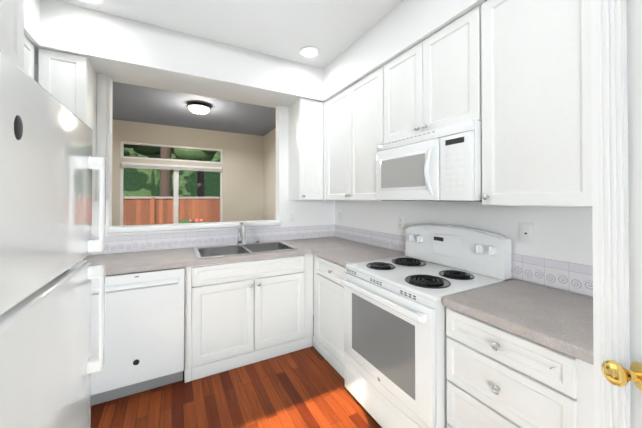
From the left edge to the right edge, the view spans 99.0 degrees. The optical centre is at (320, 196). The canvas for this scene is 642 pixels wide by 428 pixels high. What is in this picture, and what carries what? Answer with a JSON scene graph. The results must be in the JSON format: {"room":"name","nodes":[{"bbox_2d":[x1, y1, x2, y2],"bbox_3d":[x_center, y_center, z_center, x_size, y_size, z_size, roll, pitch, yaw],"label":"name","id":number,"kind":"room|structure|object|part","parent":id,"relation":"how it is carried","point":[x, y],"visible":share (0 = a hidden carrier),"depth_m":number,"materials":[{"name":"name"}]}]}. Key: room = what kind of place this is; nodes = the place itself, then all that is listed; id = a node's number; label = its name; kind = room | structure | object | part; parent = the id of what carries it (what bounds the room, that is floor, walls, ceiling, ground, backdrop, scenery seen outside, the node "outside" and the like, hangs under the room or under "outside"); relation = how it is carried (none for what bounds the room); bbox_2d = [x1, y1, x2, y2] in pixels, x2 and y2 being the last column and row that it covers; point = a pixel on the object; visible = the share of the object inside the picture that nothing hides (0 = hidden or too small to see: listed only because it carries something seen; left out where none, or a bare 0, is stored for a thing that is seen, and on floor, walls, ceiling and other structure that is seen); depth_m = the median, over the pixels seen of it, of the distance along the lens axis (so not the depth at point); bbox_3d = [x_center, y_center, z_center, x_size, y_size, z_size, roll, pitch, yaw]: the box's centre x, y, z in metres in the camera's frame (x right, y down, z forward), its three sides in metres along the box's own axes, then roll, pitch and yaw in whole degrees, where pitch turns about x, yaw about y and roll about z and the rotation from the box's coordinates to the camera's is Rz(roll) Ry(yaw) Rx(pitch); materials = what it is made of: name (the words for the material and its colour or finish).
{"room":"kitchen","nodes":[
{"label":"kitchen","id":0,"kind":"room"},
{"bbox_2d":[34,63,333,314],"bbox_3d":[-1.157,0.021,2.776,2.940,2.780,0.120,0,-1,-28],"label":"wall","id":1,"kind":"structure","parent":0,"point":[307,212],"depth_m":3.10,"materials":[{"name":"white paint"}]},
{"bbox_2d":[38,48,106,200],"bbox_3d":[-1.891,-0.498,2.108,0.330,1.067,0.357,0,-1,-28],"label":"upper cabinet","id":2,"kind":"object","parent":1,"relation":"attached to","point":[69,81],"depth_m":2.01,"materials":[{"name":"white wood"}]},
{"bbox_3d":[-1.852,-0.496,2.316,0.063,1.067,0.027,0,-1,-28],"label":"wall cabinet filler","id":3,"kind":"part","parent":2,"relation":"part of","materials":[{"name":"white wood"}]},
{"bbox_2d":[107,220,280,235],"bbox_3d":[-1.170,0.308,2.766,1.550,0.075,0.190,0,-1,-28],"label":"sill ledge","id":4,"kind":"object","parent":1,"relation":"on","point":[161,228],"visible":1,"depth_m":2.62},
{"bbox_2d":[90,225,333,254],"bbox_3d":[-1.122,0.421,2.718,2.948,0.149,0.007,0,-1,-28],"label":"tile backsplash","id":5,"kind":"structure","parent":1,"relation":"attached to","point":[147,242],"depth_m":2.69,"materials":[{"name":"white tile"}]},
{"bbox_2d":[289,212,294,221],"bbox_3d":[-0.330,0.239,3.147,0.070,0.115,0.009,0,-1,-28],"label":"outlet","id":6,"kind":"object","parent":1,"relation":"attached to","point":[291,216],"visible":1,"depth_m":3.14,"materials":[{"name":"plastic"}]},
{"bbox_2d":[288,98,325,199],"bbox_3d":[-0.150,-0.490,3.050,0.308,1.067,0.357,0,-1,-28],"label":"upper cabinet","id":7,"kind":"object","parent":1,"relation":"attached to","point":[305,179],"depth_m":2.93,"materials":[{"name":"white wood"}]},
{"bbox_3d":[0.044,-0.491,2.981,0.031,1.067,0.046,0,-1,-28],"label":"wall cabinet filler","id":8,"kind":"part","parent":7,"relation":"part of","materials":[{"name":"white wood"}]},
{"bbox_2d":[112,119,275,225],"bbox_3d":[-1.182,0.021,2.832,3.190,2.780,0.004,0,-1,-28],"label":"wall","id":9,"kind":"structure","parent":0,"point":[248,165],"depth_m":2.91,"materials":[{"name":"beige paint"}]},
{"bbox_2d":[120,141,221,225],"bbox_3d":[-2.815,0.226,5.300,1.730,2.410,0.140,0,-1,-28],"label":"window","id":10,"kind":"structure","parent":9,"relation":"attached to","point":[176,168],"depth_m":5.29,"materials":[{"name":"plastic"}]},
{"bbox_2d":[56,0,403,135],"bbox_3d":[-0.810,-1.414,2.156,3.350,0.080,7.820,0,-1,-28],"label":"ceiling","id":11,"kind":"structure","parent":0,"point":[331,30],"depth_m":2.29,"materials":[{"name":"white paint"}]},
{"bbox_2d":[80,0,103,4],"bbox_3d":[-1.601,-1.371,1.864,0.198,0.012,0.198,0,-1,-28],"label":"recessed light","id":12,"kind":"object","parent":11,"relation":"in","point":[96,2],"visible":1,"depth_m":1.93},
{"bbox_2d":[187,103,210,115],"bbox_3d":[-1.808,-1.277,4.071,0.332,0.162,0.332,0,-1,-28],"label":"ceiling light","id":13,"kind":"object","parent":11,"relation":"attached to","point":[199,108],"visible":1,"depth_m":3.98,"materials":[{"name":"white glass"}]},
{"bbox_2d":[299,46,319,57],"bbox_3d":[-0.109,-1.366,2.604,0.198,0.012,0.198,0,-1,-28],"label":"recessed light","id":14,"kind":"object","parent":11,"relation":"in","point":[309,52],"visible":0.98,"depth_m":2.60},
{"bbox_2d":[91,315,381,427],"bbox_3d":[-0.065,1.425,0.757,3.350,0.060,4.690,0,-1,-28],"label":"floor","id":15,"kind":"structure","parent":0,"point":[304,388],"depth_m":1.87,"materials":[{"name":"laminate"}]},
{"bbox_2d":[0,51,105,427],"bbox_3d":[-1.127,0.547,0.632,0.895,1.694,0.721,0,-1,-28],"label":"refrigerator","id":16,"kind":"object","parent":15,"relation":"on","point":[49,364],"visible":1,"depth_m":0.72,"materials":[{"name":"metal"}]},
{"bbox_2d":[91,267,184,405],"bbox_3d":[-1.425,0.972,2.170,0.596,0.868,0.658,0,-1,-28],"label":"dishwasher","id":17,"kind":"object","parent":15,"relation":"on","point":[144,330],"visible":0.62,"depth_m":1.91,"materials":[{"name":"plastic"}]},
{"bbox_2d":[184,254,312,382],"bbox_3d":[-0.685,0.973,2.578,1.086,0.873,0.656,0,-1,-28],"label":"base cabinet","id":18,"kind":"object","parent":15,"relation":"on","point":[244,313],"depth_m":2.27,"materials":[{"name":"white wood"}]},
{"bbox_3d":[-1.153,0.971,2.349,0.044,0.873,0.614,0,-1,-28],"label":"base cabinet stile","id":19,"kind":"part","parent":18,"relation":"part of","materials":[{"name":"white wood"}]},
{"bbox_2d":[83,237,362,275],"bbox_3d":[-0.971,0.513,2.431,2.937,0.040,0.637,0,-1,-28],"label":"countertop","id":20,"kind":"structure","parent":18,"relation":"on","point":[119,263],"depth_m":2.20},
{"bbox_2d":[227,222,258,245],"bbox_3d":[-0.749,0.371,2.729,0.322,0.231,0.249,0,-1,-28],"label":"faucet","id":21,"kind":"object","parent":20,"relation":"on","point":[241,239],"visible":1,"depth_m":2.76,"materials":[{"name":"silver metal"}]},
{"bbox_2d":[193,241,297,258],"bbox_3d":[-0.715,0.582,2.579,0.859,0.190,0.554,0,-1,-28],"label":"double-bowl sink","id":22,"kind":"object","parent":20,"relation":"in","point":[204,252],"visible":0.21,"depth_m":2.66,"materials":[{"name":"silver metal"}]},
{"bbox_2d":[313,255,345,378],"bbox_3d":[0.329,0.972,2.433,0.656,0.873,0.652,0,-1,-28],"label":"base cabinet","id":23,"kind":"object","parent":15,"relation":"on","point":[328,341],"visible":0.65,"depth_m":2.29,"materials":[{"name":"white wood"}]},
{"bbox_2d":[340,224,511,427],"bbox_3d":[0.622,0.803,1.779,0.734,1.200,0.764,0,-1,-28],"label":"electric range","id":24,"kind":"object","parent":15,"relation":"on","point":[395,335],"visible":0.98,"depth_m":1.61,"materials":[{"name":"metal"}]},
{"bbox_2d":[446,307,593,427],"bbox_3d":[0.992,0.962,1.210,0.656,0.873,0.573,0,-1,-28],"label":"base cabinet","id":25,"kind":"object","parent":15,"relation":"on","point":[497,377],"visible":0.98,"depth_m":1.07,"materials":[{"name":"white wood"}]},
{"bbox_2d":[442,279,593,364],"bbox_3d":[0.997,0.504,1.214,0.635,0.040,0.579,0,-1,-28],"label":"countertop","id":26,"kind":"structure","parent":25,"relation":"on","point":[557,320],"depth_m":1.15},
{"bbox_2d":[24,0,486,106],"bbox_3d":[-0.346,-1.211,1.297,2.950,0.340,3.270,0,-1,-28],"label":"soffit","id":27,"kind":"structure","parent":0,"point":[113,45],"depth_m":2.23,"materials":[{"name":"white paint"}]},
{"bbox_2d":[307,244,411,266],"bbox_3d":[0.338,0.513,2.407,0.657,0.040,0.595,0,-1,-28],"label":"countertop","id":28,"kind":"structure","parent":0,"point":[342,255],"depth_m":2.36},
{"bbox_2d":[334,200,592,297],"bbox_3d":[1.285,0.011,1.500,0.120,2.780,4.690,0,-1,-28],"label":"wall","id":29,"kind":"structure","parent":0,"point":[564,234],"depth_m":1.70,"materials":[{"name":"white paint"}]},
{"bbox_2d":[338,211,341,220],"bbox_3d":[0.229,0.235,3.309,0.009,0.115,0.070,0,-1,-28],"label":"outlet","id":30,"kind":"object","parent":29,"relation":"attached to","point":[340,215],"visible":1,"depth_m":3.30,"materials":[{"name":"plastic"}]},
{"bbox_2d":[326,66,383,200],"bbox_3d":[0.401,-0.494,2.629,0.357,1.067,0.908,0,-1,-28],"label":"upper cabinet","id":31,"kind":"object","parent":29,"relation":"attached to","point":[354,124],"visible":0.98,"depth_m":2.49,"materials":[{"name":"white wood"}]},
{"bbox_2d":[398,216,403,228],"bbox_3d":[0.706,0.233,2.429,0.009,0.115,0.070,0,-1,-28],"label":"outlet","id":32,"kind":"object","parent":29,"relation":"attached to","point":[400,222],"visible":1,"depth_m":2.42,"materials":[{"name":"plastic"}]},
{"bbox_2d":[384,6,481,141],"bbox_3d":[0.802,-0.721,1.889,0.357,0.625,0.768,0,-1,-28],"label":"upper cabinet","id":33,"kind":"object","parent":29,"relation":"attached to","point":[433,82],"visible":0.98,"depth_m":1.72,"materials":[{"name":"white wood"}]},
{"bbox_2d":[376,120,481,201],"bbox_3d":[0.760,-0.186,1.861,0.453,0.436,0.768,0,-1,-28],"label":"over-the-range microwave","id":34,"kind":"object","parent":33,"relation":"attached to","point":[442,164],"visible":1,"depth_m":1.64,"materials":[{"name":"plastic"}]},
{"bbox_2d":[334,224,592,296],"bbox_3d":[0.797,0.417,2.261,0.007,0.149,2.610,0,-1,-28],"label":"tile backsplash","id":35,"kind":"structure","parent":29,"relation":"attached to","point":[570,277],"depth_m":1.53,"materials":[{"name":"white tile"}]},
{"bbox_2d":[519,223,533,243],"bbox_3d":[1.172,0.211,1.568,0.009,0.115,0.070,0,-1,-28],"label":"outlet","id":36,"kind":"object","parent":29,"relation":"attached to","point":[525,232],"visible":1,"depth_m":1.56,"materials":[{"name":"plastic"}]},
{"bbox_2d":[481,0,591,207],"bbox_3d":[1.101,-0.495,1.337,0.357,1.085,0.472,0,-1,-28],"label":"upper cabinet","id":37,"kind":"object","parent":29,"relation":"attached to","point":[536,104],"visible":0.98,"depth_m":1.25,"materials":[{"name":"white wood"}]},
{"bbox_2d":[591,0,630,427],"bbox_3d":[1.089,0.006,0.899,0.797,2.780,0.060,0,-1,-28],"label":"trim","id":38,"kind":"structure","parent":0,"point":[610,224],"depth_m":0.70,"materials":[{"name":"white paint"}]},
{"bbox_3d":[-1.415,-0.001,0.038,0.120,2.780,4.690,0,-1,-28],"label":"wall","id":39,"kind":"structure","parent":0,"visible":0},
{"bbox_2d":[0,0,24,70],"bbox_3d":[-1.241,-0.755,0.577,0.687,0.577,0.773,0,-1,-28],"label":"upper cabinet","id":40,"kind":"object","parent":39,"relation":"attached to","point":[12,30],"visible":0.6,"depth_m":1.00,"materials":[{"name":"white wood"}]},
{"bbox_2d":[24,35,33,78],"bbox_3d":[-1.837,-0.504,1.329,0.357,1.067,1.095,0,-1,-28],"label":"upper cabinet","id":41,"kind":"object","parent":39,"relation":"attached to","point":[28,57],"visible":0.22,"depth_m":1.82,"materials":[{"name":"white wood"}]},
{"bbox_3d":[0.771,-0.007,-0.775,2.950,2.780,1.420,0,-1,-28],"label":"wall","id":42,"kind":"structure","parent":0,"visible":0},
{"bbox_2d":[601,0,641,427],"bbox_3d":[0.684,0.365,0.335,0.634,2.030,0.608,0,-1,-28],"label":"door","id":43,"kind":"structure","parent":42,"relation":"in","point":[615,373],"depth_m":0.68,"materials":[{"name":"white wood"}]},
{"label":"outside","id":44,"kind":"structure","parent":0,"visible":0},
{"bbox_3d":[-7.579,1.945,13.527,24.000,0.100,18.830,0,-1,-28],"label":"ground","id":45,"kind":"structure","parent":44,"visible":0},
{"bbox_2d":[123,148,219,196],"bbox_3d":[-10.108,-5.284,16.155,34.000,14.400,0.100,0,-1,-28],"label":"tree","id":46,"kind":"object","parent":45,"relation":"on","point":[144,178],"depth_m":16.33,"materials":[{"name":"green plant"}]},
{"bbox_2d":[123,196,219,225],"bbox_3d":[-5.867,0.941,10.374,20.000,1.860,0.080,0,-1,-28],"label":"fence","id":47,"kind":"object","parent":45,"relation":"on","point":[159,211],"depth_m":10.38,"materials":[{"name":"brown wood"}]},
{"bbox_2d":[178,218,202,222],"bbox_3d":[-4.837,1.326,10.021,1.524,1.105,1.202,0,-1,-28],"label":"flowering bush","id":48,"kind":"object","parent":45,"relation":"on","point":[186,220],"depth_m":9.79,"materials":[{"name":"green plant"}]},
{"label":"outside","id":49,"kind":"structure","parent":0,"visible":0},
{"bbox_2d":[124,145,203,196],"bbox_3d":[-5.955,-2.415,13.352,6.073,8.232,2.165,0,-1,-43],"label":"tree","id":50,"kind":"object","parent":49,"point":[151,151],"depth_m":12.22,"materials":[{"name":"green plant"}]},
{"bbox_2d":[124,147,216,196],"bbox_3d":[-6.810,-2.009,10.896,4.797,7.405,2.841,0,-1,-28],"label":"tree","id":51,"kind":"object","parent":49,"point":[166,175],"depth_m":10.96,"materials":[{"name":"green plant"}]}
]}

